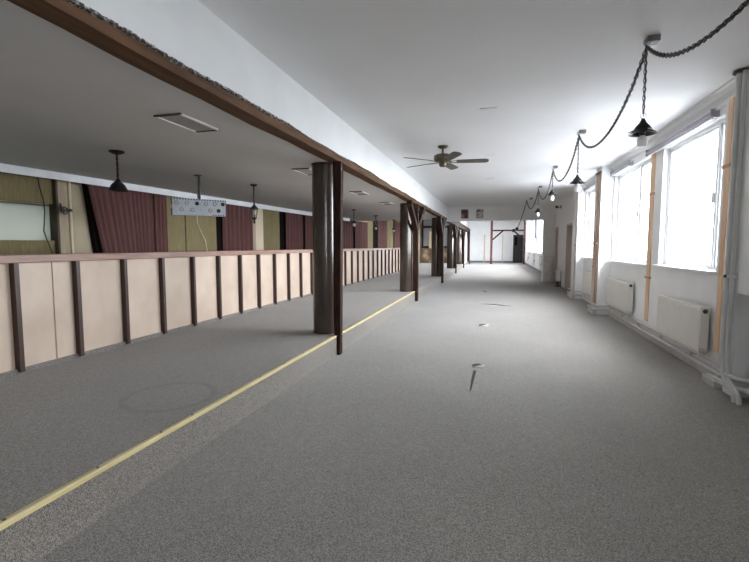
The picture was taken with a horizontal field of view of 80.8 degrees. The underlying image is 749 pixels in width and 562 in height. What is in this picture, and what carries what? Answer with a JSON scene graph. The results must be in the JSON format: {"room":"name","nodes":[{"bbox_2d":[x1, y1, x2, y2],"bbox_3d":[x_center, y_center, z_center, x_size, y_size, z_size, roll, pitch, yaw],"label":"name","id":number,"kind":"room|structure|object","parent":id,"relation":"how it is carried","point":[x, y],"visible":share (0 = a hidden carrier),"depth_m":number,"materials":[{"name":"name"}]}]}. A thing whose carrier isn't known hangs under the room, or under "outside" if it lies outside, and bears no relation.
{"room":"empty restaurant hall","nodes":[
{"label":"empty restaurant hall","id":0,"kind":"room"},
{"bbox_2d":[0,181,420,263],"bbox_3d":[-2.048,-1.433,13.601,0.190,3.300,30.566,2,5,19],"label":"wall","id":1,"kind":"structure","parent":0,"point":[81,234],"depth_m":6.51,"materials":[{"name":"beige paint"}]},
{"bbox_2d":[0,201,50,240],"bbox_3d":[-5.038,-0.682,4.663,0.098,0.500,3.232,2,5,19],"label":"window","id":2,"kind":"structure","parent":1,"relation":"in","point":[18,221],"depth_m":5.82,"materials":[{"name":"glass"}]},
{"bbox_2d":[0,172,52,203],"bbox_3d":[-4.929,-1.125,4.554,0.013,0.380,3.141,2,5,19],"label":"fabric panel","id":3,"kind":"object","parent":1,"relation":"attached to","point":[13,187],"visible":0.81,"depth_m":5.70,"materials":[{"name":"fabric"}]},
{"bbox_2d":[37,177,53,253],"bbox_3d":[-4.415,-0.842,5.931,0.014,1.144,0.206,2,5,19],"label":"cable","id":4,"kind":"object","parent":1,"relation":"hanging from","point":[37,177],"visible":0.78,"depth_m":5.89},
{"bbox_2d":[49,179,60,253],"bbox_3d":[-4.427,-0.442,6.119,0.134,1.990,0.025,1,5,15],"label":"post","id":5,"kind":"object","parent":1,"relation":"attached to","point":[53,208],"visible":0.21,"depth_m":6.07,"materials":[{"name":"wood"}]},
{"bbox_2d":[82,183,102,252],"bbox_3d":[-4.208,-0.500,6.848,0.078,1.990,0.576,2,5,19],"label":"board","id":6,"kind":"object","parent":1,"relation":"attached to","point":[95,240],"visible":0.14,"depth_m":6.63,"materials":[{"name":"wood"}]},
{"bbox_2d":[87,184,154,252],"bbox_3d":[-4.019,-0.518,7.080,0.036,1.990,1.184,2,5,19],"label":"curtain","id":7,"kind":"object","parent":1,"relation":"hanging from","point":[124,220],"visible":0.42,"depth_m":7.04,"materials":[{"name":"fabric"}]},
{"bbox_2d":[153,193,167,251],"bbox_3d":[-3.772,-0.576,7.809,0.040,1.990,0.281,2,5,19],"label":"curtain","id":8,"kind":"object","parent":1,"relation":"hanging from","point":[160,206],"visible":0.39,"depth_m":7.76,"materials":[{"name":"fabric"}]},
{"bbox_2d":[0,163,349,220],"bbox_3d":[-3.827,-1.538,7.477,0.170,0.100,17.842,2,5,19],"label":"trim","id":9,"kind":"structure","parent":1,"relation":"attached to","point":[6,168],"depth_m":6.89,"materials":[{"name":"paint"}]},
{"bbox_2d":[216,216,222,250],"bbox_3d":[-3.332,-0.704,9.415,0.088,1.990,0.226,2,5,19],"label":"board","id":10,"kind":"object","parent":1,"relation":"attached to","point":[219,234],"visible":0.29,"depth_m":9.36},
{"bbox_2d":[222,204,252,250],"bbox_3d":[-3.055,-0.744,9.918,0.060,1.990,1.065,2,5,19],"label":"curtain","id":11,"kind":"object","parent":1,"relation":"hanging from","point":[237,226],"visible":0.39,"depth_m":9.84,"materials":[{"name":"fabric"}]},
{"bbox_2d":[255,208,263,249],"bbox_3d":[-2.861,-0.813,10.785,0.098,1.990,0.356,2,5,19],"label":"board","id":12,"kind":"object","parent":1,"relation":"attached to","point":[259,221],"visible":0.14,"depth_m":10.75,"materials":[{"name":"paint"}]},
{"bbox_2d":[279,211,285,249],"bbox_3d":[-2.506,-0.897,11.845,0.088,1.990,0.306,2,5,19],"label":"board","id":13,"kind":"object","parent":1,"relation":"attached to","point":[281,214],"visible":0.21,"depth_m":11.79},
{"bbox_2d":[285,212,302,249],"bbox_3d":[-2.244,-0.934,12.308,0.068,1.990,0.953,2,5,18],"label":"curtain","id":14,"kind":"object","parent":1,"relation":"hanging from","point":[294,222],"visible":0.41,"depth_m":12.27,"materials":[{"name":"fabric"}]},
{"bbox_2d":[303,215,304,248],"bbox_3d":[-2.117,-0.988,12.990,0.088,1.990,0.306,2,5,19],"label":"board","id":15,"kind":"object","parent":1,"relation":"attached to","point":[303,215],"visible":0.07,"depth_m":12.95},
{"bbox_2d":[305,215,312,248],"bbox_3d":[-1.980,-1.450,13.048,0.078,0.972,0.457,2,5,19],"label":"curtain","id":16,"kind":"object","parent":1,"relation":"hanging from","point":[308,219],"depth_m":13.07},
{"bbox_2d":[343,220,352,248],"bbox_3d":[-0.993,-1.695,15.952,0.078,1.035,0.876,2,5,19],"label":"curtain","id":17,"kind":"object","parent":1,"relation":"hanging from","point":[347,234],"depth_m":16.02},
{"bbox_2d":[373,221,376,247],"bbox_3d":[-0.015,-1.730,19.161,0.088,2.490,0.576,2,5,19],"label":"board","id":18,"kind":"object","parent":1,"relation":"attached to","point":[374,222],"visible":0.29,"depth_m":19.08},
{"bbox_2d":[394,220,399,247],"bbox_3d":[1.487,-2.057,23.274,0.068,2.490,3.148,2,5,19],"label":"curtain","id":19,"kind":"object","parent":1,"relation":"hanging from","point":[396,222],"visible":0.16,"depth_m":22.28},
{"bbox_2d":[0,0,436,220],"bbox_3d":[-2.375,-1.971,7.877,5.000,0.700,19.400,1,5,15],"label":"ceiling","id":20,"kind":"structure","parent":0,"point":[66,101],"depth_m":3.96,"materials":[{"name":"paint"}]},
{"bbox_2d":[108,150,128,191],"bbox_3d":[-2.698,-1.155,4.619,0.192,0.410,0.192,1,5,15],"label":"pendant lamp","id":21,"kind":"object","parent":20,"relation":"hanging from","point":[117,185],"visible":1,"depth_m":4.59,"materials":[{"name":"black metal"}]},
{"bbox_2d":[153,113,219,132],"bbox_3d":[-1.496,-1.268,3.543,0.242,0.014,0.492,1,5,15],"label":"ceiling vent","id":22,"kind":"object","parent":20,"relation":"in","point":[181,120],"visible":1,"depth_m":3.52,"materials":[{"name":"metal"}]},
{"bbox_2d":[160,115,213,130],"bbox_3d":[-1.496,-1.272,3.543,0.224,0.006,0.470,1,5,15],"label":"grille","id":23,"kind":"object","parent":22,"relation":"attached to","point":[189,123],"depth_m":3.52,"materials":[{"name":"grey"}]},
{"bbox_2d":[171,175,225,250],"bbox_3d":[-2.469,-0.838,6.212,0.725,1.295,0.108,-3,5,-32],"label":"perforated panel","id":24,"kind":"object","parent":20,"relation":"hanging from","point":[180,206],"visible":0.99,"depth_m":6.16,"materials":[{"name":"grey metal"}]},
{"bbox_2d":[250,184,257,223],"bbox_3d":[-1.950,-1.244,7.132,0.150,0.630,0.130,1,5,15],"label":"lantern","id":25,"kind":"object","parent":20,"relation":"hanging from","point":[254,207],"visible":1,"depth_m":7.11,"materials":[{"name":"black metal"}]},
{"bbox_2d":[291,168,311,174],"bbox_3d":[-0.886,-1.451,5.846,0.242,0.014,0.492,1,5,15],"label":"ceiling vent","id":26,"kind":"object","parent":20,"relation":"in","point":[306,171],"visible":0.69,"depth_m":5.75,"materials":[{"name":"grey"}]},
{"bbox_2d":[297,169,311,174],"bbox_3d":[-0.886,-1.455,5.846,0.224,0.006,0.470,1,5,15],"label":"grille","id":27,"kind":"object","parent":26,"relation":"attached to","point":[304,171],"depth_m":5.83,"materials":[{"name":"grey"}]},
{"bbox_2d":[349,191,368,194],"bbox_3d":[-0.279,-1.639,8.213,0.242,0.014,0.492,1,5,15],"label":"ceiling vent","id":28,"kind":"object","parent":20,"relation":"in","point":[353,192],"visible":1,"depth_m":8.16,"materials":[{"name":"grey"}]},
{"bbox_2d":[355,221,367,247],"bbox_3d":[-0.506,-1.341,17.424,0.068,1.990,1.452,2,5,19],"label":"curtain","id":29,"kind":"object","parent":20,"relation":"hanging from","point":[361,228],"visible":0.55,"depth_m":17.34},
{"bbox_2d":[368,221,372,247],"bbox_3d":[-0.174,-1.683,18.569,0.012,2.490,0.642,2,5,19],"label":"fabric panel","id":30,"kind":"object","parent":20,"relation":"hanging from","point":[370,223],"visible":0.43,"depth_m":18.55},
{"bbox_2d":[378,221,386,247],"bbox_3d":[0.364,-1.794,19.967,0.068,2.490,1.176,2,5,19],"label":"curtain","id":31,"kind":"object","parent":20,"relation":"hanging from","point":[382,225],"visible":0.51,"depth_m":19.94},
{"bbox_2d":[77,0,447,217],"bbox_3d":[0.138,-1.857,7.338,0.135,0.461,19.670,1,5,15],"label":"wall","id":32,"kind":"structure","parent":0,"point":[187,31],"depth_m":3.13,"materials":[{"name":"white paint"}]},
{"bbox_2d":[7,0,446,219],"bbox_3d":[0.101,-1.613,7.279,0.150,0.119,19.500,1,5,15],"label":"ceiling beam","id":33,"kind":"structure","parent":32,"relation":"attached to","point":[78,22],"depth_m":2.53,"materials":[{"name":"brown wood"}]},
{"bbox_2d":[65,0,418,201],"bbox_3d":[-0.237,-1.510,5.725,0.024,0.051,9.917,1,5,15],"label":"trim","id":34,"kind":"structure","parent":32,"relation":"attached to","point":[78,4],"depth_m":2.49,"materials":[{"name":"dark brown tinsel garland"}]},
{"bbox_2d":[37,262,748,561],"bbox_3d":[2.350,0.026,16.828,9.500,0.120,38.800,1,5,15],"label":"floor","id":35,"kind":"structure","parent":0,"point":[578,437],"depth_m":2.75,"materials":[{"name":"grey carpet"}]},
{"bbox_2d":[0,263,464,561],"bbox_3d":[-0.865,0.123,13.401,5.100,0.230,30.500,1,5,15],"label":"platform","id":36,"kind":"object","parent":35,"relation":"on","point":[60,422],"visible":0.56,"depth_m":3.12,"materials":[{"name":"grey carpet"}]},
{"bbox_2d":[0,240,55,254],"bbox_3d":[-4.929,0.114,4.653,0.012,1.115,3.141,2,5,19],"label":"fabric panel","id":37,"kind":"object","parent":36,"relation":"on","point":[7,247],"visible":0.23,"depth_m":5.74,"materials":[{"name":"fabric"}]},
{"bbox_2d":[57,180,68,253],"bbox_3d":[-4.373,-0.445,6.163,0.212,1.990,0.131,1,5,15],"label":"post","id":38,"kind":"object","parent":36,"relation":"on","point":[60,184],"depth_m":6.13,"materials":[{"name":"beige wood"}]},
{"bbox_2d":[67,181,73,253],"bbox_3d":[-4.299,-0.438,6.259,0.060,2.020,0.057,1,5,15],"label":"pipe","id":39,"kind":"object","parent":36,"relation":"on","point":[68,182],"visible":0.52,"depth_m":6.21,"materials":[{"name":"beige paint"}]},
{"bbox_2d":[0,419,189,530],"bbox_3d":[-1.417,0.933,1.786,0.044,0.020,1.945,1,5,15],"label":"strip","id":40,"kind":"object","parent":36,"relation":"on","point":[16,516],"visible":1,"depth_m":2.02,"materials":[{"name":"gold metal"}]},
{"bbox_2d":[166,195,185,251],"bbox_3d":[-3.700,-0.608,8.205,0.012,1.990,0.486,2,5,19],"label":"fabric panel","id":41,"kind":"object","parent":36,"relation":"on","point":[175,223],"visible":0.3,"depth_m":8.17,"materials":[{"name":"fabric"}]},
{"bbox_2d":[0,248,399,379],"bbox_3d":[-1.126,-0.261,10.478,0.135,0.998,17.200,1,5,15],"label":"wall","id":42,"kind":"structure","parent":36,"relation":"on","point":[55,309],"depth_m":4.80,"materials":[{"name":"pale birch"},{"name":"dark brown wood"}]},
{"bbox_2d":[186,215,216,250],"bbox_3d":[-3.473,-0.661,8.874,0.012,1.990,0.882,2,5,19],"label":"fabric panel","id":43,"kind":"object","parent":36,"relation":"on","point":[207,224],"visible":0.27,"depth_m":8.83,"materials":[{"name":"fabric"}]},
{"bbox_2d":[252,210,255,249],"bbox_3d":[-2.932,-0.794,10.546,0.126,1.990,0.140,1,5,15],"label":"post","id":44,"kind":"object","parent":36,"relation":"on","point":[254,225],"visible":0.14,"depth_m":10.52,"materials":[{"name":"brown wood"}]},
{"bbox_2d":[184,336,336,421],"bbox_3d":[-0.816,0.759,3.981,0.044,0.020,2.610,1,5,15],"label":"strip","id":45,"kind":"object","parent":36,"relation":"on","point":[216,403],"visible":1,"depth_m":3.41,"materials":[{"name":"gold metal"}]},
{"bbox_2d":[263,209,279,249],"bbox_3d":[-2.642,-0.855,11.319,0.012,1.990,0.772,2,5,19],"label":"fabric panel","id":46,"kind":"object","parent":36,"relation":"on","point":[271,231],"visible":0.41,"depth_m":11.27,"materials":[{"name":"fabric"}]},
{"bbox_2d":[311,162,333,333],"bbox_3d":[-0.611,-0.390,5.419,0.310,2.059,0.310,1,5,15],"label":"round column","id":47,"kind":"structure","parent":36,"relation":"on","point":[322,172],"depth_m":5.29,"materials":[{"name":"wood"}]},
{"bbox_2d":[342,291,414,333],"bbox_3d":[0.246,0.450,7.856,0.044,0.020,5.190,1,5,15],"label":"strip","id":48,"kind":"object","parent":36,"relation":"on","point":[393,303],"visible":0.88,"depth_m":6.83,"materials":[{"name":"gold metal"}]},
{"bbox_2d":[387,220,392,247],"bbox_3d":[0.710,-1.890,21.170,0.013,2.490,1.303,2,5,19],"label":"fabric panel","id":49,"kind":"object","parent":36,"relation":"on","point":[389,222],"visible":0.39,"depth_m":21.24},
{"bbox_2d":[400,203,412,291],"bbox_3d":[0.748,-0.785,10.381,0.310,2.059,0.310,1,5,15],"label":"round column","id":50,"kind":"structure","parent":36,"relation":"on","point":[406,231],"depth_m":10.27,"materials":[{"name":"wood"}]},
{"bbox_2d":[431,218,438,275],"bbox_3d":[2.180,-1.207,15.685,0.310,2.059,0.310,1,5,15],"label":"round column","id":51,"kind":"structure","parent":36,"relation":"on","point":[435,233],"depth_m":15.57,"materials":[{"name":"wood"}]},
{"bbox_2d":[447,225,452,267],"bbox_3d":[3.629,-1.640,21.129,0.310,2.059,0.310,1,5,15],"label":"round column","id":52,"kind":"structure","parent":36,"relation":"on","point":[449,227],"depth_m":21.01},
{"bbox_2d":[457,229,460,263],"bbox_3d":[4.965,-2.022,25.932,0.310,2.059,0.310,1,5,15],"label":"round column","id":53,"kind":"structure","parent":36,"relation":"on","point":[459,230],"depth_m":25.80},
{"bbox_2d":[333,161,342,354],"bbox_3d":[-0.424,-0.252,5.212,0.105,2.276,0.090,1,5,15],"label":"timber post","id":54,"kind":"object","parent":35,"relation":"on","point":[337,165],"visible":1,"depth_m":5.17,"materials":[{"name":"wood"}]},
{"bbox_2d":[406,200,424,300],"bbox_3d":[0.996,-0.671,10.434,0.125,2.284,1.962,1,5,15],"label":"timber post","id":55,"kind":"object","parent":35,"relation":"on","point":[416,215],"visible":0.99,"depth_m":10.28,"materials":[{"name":"wood"}]},
{"bbox_2d":[437,216,445,282],"bbox_3d":[2.358,-1.079,15.488,0.173,2.295,1.783,1,5,15],"label":"timber post","id":56,"kind":"object","parent":35,"relation":"on","point":[441,222],"visible":0.99,"depth_m":15.36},
{"bbox_2d":[452,225,458,272],"bbox_3d":[3.854,-1.506,20.971,0.163,2.276,1.979,1,5,15],"label":"timber post","id":57,"kind":"object","parent":35,"relation":"on","point":[455,228],"visible":1,"depth_m":20.80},
{"bbox_2d":[461,229,465,267],"bbox_3d":[5.272,-1.919,26.165,0.173,2.276,1.979,1,5,15],"label":"timber post","id":58,"kind":"object","parent":35,"relation":"on","point":[463,231],"visible":0.98,"depth_m":26.00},
{"bbox_2d":[446,221,469,232],"bbox_3d":[4.851,-3.054,24.618,0.165,0.275,15.630,1,5,15],"label":"timber beam","id":59,"kind":"structure","parent":58,"relation":"on","point":[457,223],"depth_m":22.41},
{"bbox_2d":[467,232,469,263],"bbox_3d":[6.718,-2.337,31.444,0.173,2.273,1.358,1,5,15],"label":"timber post","id":60,"kind":"object","parent":35,"relation":"on","point":[468,233],"visible":0.91,"depth_m":31.57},
{"bbox_2d":[470,363,485,390],"bbox_3d":[1.027,0.936,4.394,0.149,0.036,0.989,1,5,15],"label":"debris","id":61,"kind":"object","parent":35,"relation":"on","point":[473,365],"visible":1,"depth_m":4.60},
{"bbox_2d":[490,220,525,263],"bbox_3d":[9.525,-2.805,31.484,2.390,3.200,0.160,1,5,15],"label":"portal","id":62,"kind":"object","parent":35,"relation":"on","point":[492,230],"visible":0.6,"depth_m":31.52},
{"bbox_2d":[541,220,555,281],"bbox_3d":[6.360,-1.104,16.082,0.420,2.250,0.250,1,5,15],"label":"pier","id":63,"kind":"object","parent":35,"relation":"on","point":[549,230],"visible":0.71,"depth_m":15.94,"materials":[{"name":"white paint"}]},
{"bbox_2d":[554,269,560,286],"bbox_3d":[5.875,-0.097,14.085,0.175,0.560,0.280,1,5,15],"label":"canister","id":64,"kind":"object","parent":35,"relation":"on","point":[558,271],"visible":1,"depth_m":14.03,"materials":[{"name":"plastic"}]},
{"bbox_2d":[701,373,721,388],"bbox_3d":[3.175,0.937,4.144,0.070,0.075,0.260,1,5,15],"label":"plinth","id":65,"kind":"object","parent":35,"relation":"on","point":[707,378],"visible":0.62,"depth_m":4.11,"materials":[{"name":"white paint"}]},
{"bbox_2d":[719,69,748,404],"bbox_3d":[3.046,-0.376,3.679,0.100,2.771,0.393,1,5,15],"label":"pipe","id":66,"kind":"object","parent":35,"relation":"on","point":[729,276],"visible":0.98,"depth_m":3.76,"materials":[{"name":"metal"}]},
{"bbox_2d":[722,67,748,397],"bbox_3d":[3.106,-0.341,3.157,0.320,2.780,1.360,1,5,15],"label":"pier","id":67,"kind":"object","parent":35,"relation":"on","point":[738,350],"visible":0.59,"depth_m":3.73,"materials":[{"name":"white paint"}]},
{"bbox_2d":[421,221,467,262],"bbox_3d":[4.073,-2.937,31.875,4.800,3.400,8.100,1,5,15],"label":"wall","id":68,"kind":"structure","parent":0,"point":[465,223],"depth_m":32.36,"materials":[{"name":"white paint"}]},
{"bbox_2d":[421,248,446,262],"bbox_3d":[4.011,-1.590,27.621,2.130,0.930,0.280,1,5,15],"label":"wainscot","id":69,"kind":"structure","parent":68,"relation":"attached to","point":[425,252],"depth_m":27.66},
{"bbox_2d":[421,220,450,247],"bbox_3d":[4.011,-3.001,27.509,2.130,1.900,0.160,1,5,15],"label":"screen","id":70,"kind":"object","parent":69,"relation":"on","point":[426,224],"visible":0.24,"depth_m":27.65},
{"bbox_2d":[198,0,748,206],"bbox_3d":[2.280,-2.132,6.875,4.500,0.200,19.950,1,5,15],"label":"ceiling","id":71,"kind":"structure","parent":0,"point":[413,78],"depth_m":3.72,"materials":[{"name":"white paint"}]},
{"bbox_2d":[403,145,488,169],"bbox_3d":[1.057,-1.855,6.575,1.265,0.305,1.277,1,5,15],"label":"ceiling fan","id":72,"kind":"object","parent":71,"relation":"hanging from","point":[442,158],"visible":1,"depth_m":6.49,"materials":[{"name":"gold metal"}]},
{"bbox_2d":[577,129,585,134],"bbox_3d":[2.652,-1.898,5.653,0.110,0.072,0.080,1,5,15],"label":"ceiling hook","id":73,"kind":"object","parent":71,"relation":"attached to","point":[580,132],"visible":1,"depth_m":5.62,"materials":[{"name":"metal"}]},
{"bbox_2d":[552,138,577,181],"bbox_3d":[2.968,-1.782,6.919,0.035,0.389,2.642,1,5,15],"label":"swag","id":74,"kind":"object","parent":73,"relation":"hanging from","point":[576,146],"visible":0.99,"depth_m":6.30,"materials":[{"name":"metal"}]},
{"bbox_2d":[568,137,585,191],"bbox_3d":[2.621,-1.508,5.672,0.180,0.718,0.180,-4,6,-45],"label":"pendant lamp","id":75,"kind":"object","parent":73,"relation":"hanging from","point":[577,180],"visible":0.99,"depth_m":5.66,"materials":[{"name":"metal"}]},
{"bbox_2d":[643,34,660,45],"bbox_3d":[1.962,-1.698,3.133,0.110,0.072,0.080,1,5,15],"label":"ceiling hook","id":76,"kind":"object","parent":71,"relation":"attached to","point":[651,39],"visible":1,"depth_m":3.10,"materials":[{"name":"metal"}]},
{"bbox_2d":[578,46,647,148],"bbox_3d":[2.278,-1.581,4.399,0.035,0.389,2.642,1,5,15],"label":"swag","id":77,"kind":"object","parent":76,"relation":"hanging from","point":[636,76],"visible":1,"depth_m":3.67,"materials":[{"name":"metal"}]},
{"bbox_2d":[627,48,657,146],"bbox_3d":[1.931,-1.317,3.151,0.180,0.700,0.180,-4,6,-45],"label":"pendant lamp","id":78,"kind":"object","parent":76,"relation":"hanging from","point":[643,129],"visible":1,"depth_m":3.15,"materials":[{"name":"black metal"},{"name":"dark metal"},{"name":"frosted white glass"}]},
{"bbox_3d":[3.342,-2.099,8.173,0.110,0.072,0.080,1,5,15],"label":"ceiling hook","id":79,"kind":"object","parent":71,"relation":"attached to","visible":0},
{"bbox_2d":[546,172,557,200],"bbox_3d":[3.311,-1.779,8.186,0.180,0.578,0.180,-4,6,-45],"label":"pendant lamp","id":80,"kind":"object","parent":79,"relation":"hanging from","point":[551,193],"visible":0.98,"depth_m":8.18,"materials":[{"name":"metal"}]},
{"bbox_2d":[468,221,523,260],"bbox_3d":[7.433,-3.155,35.253,9.500,3.500,0.200,1,5,15],"label":"wall","id":81,"kind":"structure","parent":0,"point":[478,230],"depth_m":34.64,"materials":[{"name":"white paint"}]},
{"bbox_2d":[467,261,512,262],"bbox_3d":[9.131,-1.530,34.803,3.480,0.130,0.020,1,5,15],"label":"baseboard","id":82,"kind":"structure","parent":81,"relation":"attached to","point":[467,261],"depth_m":34.66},
{"bbox_2d":[513,235,522,262],"bbox_3d":[11.137,-2.494,34.134,0.740,2.160,0.102,1,5,15],"label":"door","id":83,"kind":"structure","parent":81,"relation":"in","point":[517,241],"depth_m":34.15,"materials":[{"name":"black paint"}]},
{"bbox_2d":[446,205,555,220],"bbox_3d":[4.633,-2.761,16.423,4.000,1.000,0.250,1,5,15],"label":"wall header","id":84,"kind":"structure","parent":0,"point":[491,213],"depth_m":16.26,"materials":[{"name":"white paint"}]},
{"bbox_2d":[461,209,468,218],"bbox_3d":[3.412,-2.533,16.642,0.300,0.370,0.008,1,5,15],"label":"poster","id":85,"kind":"object","parent":84,"relation":"attached to","point":[464,212],"visible":1,"depth_m":16.64,"materials":[{"name":"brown paper"}]},
{"bbox_2d":[476,209,483,218],"bbox_3d":[3.948,-2.521,16.496,0.290,0.370,0.008,1,5,15],"label":"poster","id":86,"kind":"object","parent":84,"relation":"attached to","point":[479,212],"visible":1,"depth_m":16.49,"materials":[{"name":"white paper"}]},
{"bbox_2d":[570,185,585,298],"bbox_3d":[5.127,-0.972,11.085,0.170,2.780,0.730,1,5,15],"label":"wall","id":87,"kind":"structure","parent":0,"point":[581,204],"depth_m":10.77,"materials":[{"name":"white paint"}]},
{"bbox_2d":[573,192,577,293],"bbox_3d":[4.981,-0.964,10.923,0.025,2.590,0.140,1,5,15],"label":"board","id":88,"kind":"object","parent":87,"relation":"attached to","point":[576,192],"visible":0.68,"depth_m":10.90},
{"bbox_2d":[592,166,613,314],"bbox_3d":[4.387,-0.763,8.461,0.210,2.780,0.460,1,5,15],"label":"wall","id":89,"kind":"structure","parent":0,"point":[607,181],"depth_m":8.24,"materials":[{"name":"white paint"}]},
{"bbox_2d":[591,171,601,303],"bbox_3d":[4.259,-0.824,8.465,0.042,2.500,0.350,1,5,15],"label":"board","id":90,"kind":"object","parent":89,"relation":"attached to","point":[598,174],"visible":1,"depth_m":8.45,"materials":[{"name":"wood"}]},
{"bbox_2d":[523,95,748,397],"bbox_3d":[6.543,-1.584,15.500,0.220,3.500,38.700,1,5,15],"label":"wall","id":91,"kind":"structure","parent":0,"point":[698,288],"depth_m":5.86,"materials":[{"name":"white paint"}]},
{"bbox_2d":[526,222,529,251],"bbox_3d":[10.174,-2.900,29.011,0.195,1.920,3.260,1,5,15],"label":"window","id":92,"kind":"structure","parent":91,"relation":"in","point":[528,235],"depth_m":29.45,"materials":[{"name":"white plastic"}]},
{"bbox_2d":[529,253,534,264],"bbox_3d":[8.952,-1.252,25.005,0.110,0.630,2.200,1,5,15],"label":"radiator","id":93,"kind":"object","parent":91,"relation":"attached to","point":[531,261],"visible":1,"depth_m":24.62,"materials":[{"name":"white metal"}]},
{"bbox_2d":[532,220,535,252],"bbox_3d":[9.094,-2.586,25.068,0.195,1.920,3.060,1,5,15],"label":"window","id":94,"kind":"structure","parent":91,"relation":"in","point":[533,238],"depth_m":26.39,"materials":[{"name":"white glass"}]},
{"bbox_2d":[535,255,540,269],"bbox_3d":[7.938,-0.917,21.306,0.110,0.650,1.900,1,5,15],"label":"radiator","id":95,"kind":"object","parent":91,"relation":"attached to","point":[538,257],"visible":1,"depth_m":20.74,"materials":[{"name":"white metal"}]},
{"bbox_2d":[536,220,542,253],"bbox_3d":[8.106,-2.299,21.462,0.195,1.920,2.760,1,5,15],"label":"window","id":96,"kind":"structure","parent":91,"relation":"in","point":[538,252],"depth_m":21.59,"materials":[{"name":"white plastic"}]},
{"bbox_2d":[542,256,552,281],"bbox_3d":[6.259,-0.439,15.918,0.340,0.950,0.220,1,5,15],"label":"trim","id":97,"kind":"structure","parent":91,"relation":"attached to","point":[547,260],"depth_m":15.83,"materials":[{"name":"white paint"}]},
{"bbox_2d":[554,226,558,281],"bbox_3d":[6.499,-0.926,15.486,0.230,1.990,0.750,1,5,15],"label":"door","id":98,"kind":"structure","parent":91,"relation":"in","point":[556,227],"depth_m":15.73,"materials":[{"name":"metal"}]},
{"bbox_2d":[564,221,572,288],"bbox_3d":[5.736,-0.709,12.697,0.230,2.000,1.550,1,5,15],"label":"door","id":99,"kind":"structure","parent":91,"relation":"in","point":[569,224],"depth_m":13.33,"materials":[{"name":"wood"}]},
{"bbox_2d":[582,271,591,295],"bbox_3d":[4.745,0.074,9.658,0.112,0.510,1.241,1,5,15],"label":"radiator","id":100,"kind":"object","parent":91,"relation":"attached to","point":[587,276],"visible":0.63,"depth_m":9.76,"materials":[{"name":"white metal"}]},
{"bbox_2d":[582,189,594,258],"bbox_3d":[4.875,-1.276,9.669,0.195,1.590,2.020,1,5,15],"label":"window","id":101,"kind":"structure","parent":91,"relation":"in","point":[592,193],"depth_m":10.29,"materials":[{"name":"white plastic"}]},
{"bbox_2d":[606,277,633,316],"bbox_3d":[4.131,0.243,7.413,0.112,0.530,1.374,1,5,15],"label":"radiator","id":102,"kind":"object","parent":91,"relation":"attached to","point":[619,293],"visible":1,"depth_m":7.18,"materials":[{"name":"white metal"}]},
{"bbox_2d":[608,158,650,265],"bbox_3d":[4.193,-1.068,7.179,0.195,1.570,1.980,1,5,15],"label":"window","id":103,"kind":"structure","parent":91,"relation":"in","point":[642,167],"depth_m":6.90,"materials":[{"name":"white plastic"}]},
{"bbox_2d":[610,159,635,175],"bbox_3d":[4.221,-1.919,7.503,0.084,0.094,1.236,1,5,15],"label":"roller blind","id":104,"kind":"object","parent":103,"relation":"attached to","point":[629,163],"visible":1,"depth_m":7.38,"materials":[{"name":"fabric"}]},
{"bbox_2d":[644,153,655,321],"bbox_3d":[3.855,-0.608,6.167,0.026,2.365,0.195,1,5,15],"label":"board","id":105,"kind":"object","parent":91,"relation":"attached to","point":[651,194],"visible":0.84,"depth_m":6.15,"materials":[{"name":"wood"}]},
{"bbox_2d":[554,68,748,205],"bbox_3d":[3.887,-1.942,6.320,0.100,0.090,19.700,1,5,15],"label":"trim","id":106,"kind":"structure","parent":91,"relation":"attached to","point":[727,90],"depth_m":5.11,"materials":[{"name":"white paint"}]},
{"bbox_2d":[567,288,748,394],"bbox_3d":[3.964,0.589,7.161,0.288,0.123,9.170,1,5,15],"label":"pipe","id":107,"kind":"object","parent":91,"relation":"attached to","point":[717,377],"visible":0.84,"depth_m":5.05,"materials":[{"name":"metal"}]},
{"bbox_2d":[608,312,714,374],"bbox_3d":[3.830,0.783,6.168,0.016,0.060,4.440,1,5,15],"label":"baseboard","id":108,"kind":"structure","parent":91,"relation":"attached to","point":[686,360],"depth_m":5.48,"materials":[{"name":"white paint"}]},
{"bbox_2d":[656,295,709,355],"bbox_3d":[3.454,0.460,4.943,0.112,0.490,1.234,1,5,15],"label":"radiator","id":109,"kind":"object","parent":91,"relation":"attached to","point":[685,322],"visible":1,"depth_m":4.75,"materials":[{"name":"white metal"}]},
{"bbox_2d":[663,295,705,306],"bbox_3d":[3.445,0.428,4.961,0.056,0.429,1.180,1,5,15],"label":"grille","id":110,"kind":"object","parent":109,"relation":"attached to","point":[668,301],"depth_m":5.00,"materials":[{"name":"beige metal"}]},
{"bbox_2d":[652,118,724,274],"bbox_3d":[3.601,-0.891,5.021,0.195,1.540,1.650,1,5,15],"label":"window","id":111,"kind":"structure","parent":91,"relation":"in","point":[710,268],"depth_m":4.85,"materials":[{"name":"white plastic"}]},
{"bbox_2d":[645,105,725,155],"bbox_3d":[3.590,-1.716,5.202,0.084,0.094,2.066,1,5,15],"label":"roller blind","id":112,"kind":"object","parent":111,"relation":"attached to","point":[713,114],"visible":1,"depth_m":4.89,"materials":[{"name":"white plastic"}]},
{"bbox_2d":[713,96,734,352],"bbox_3d":[3.311,-0.505,4.177,0.026,2.395,0.155,1,5,15],"label":"board","id":113,"kind":"object","parent":91,"relation":"attached to","point":[727,166],"visible":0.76,"depth_m":4.16,"materials":[{"name":"wood"}]},
{"bbox_3d":[1.293,-1.504,0.691,0.110,0.072,0.080,1,5,15],"label":"ceiling hook","id":114,"kind":"object","parent":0,"visible":0},
{"bbox_2d":[645,0,748,57],"bbox_3d":[1.598,-1.373,1.916,0.035,0.409,2.555,1,5,15],"label":"swag","id":115,"kind":"object","parent":114,"relation":"hanging from","point":[718,28],"visible":1,"depth_m":2.24,"materials":[{"name":"metal"}]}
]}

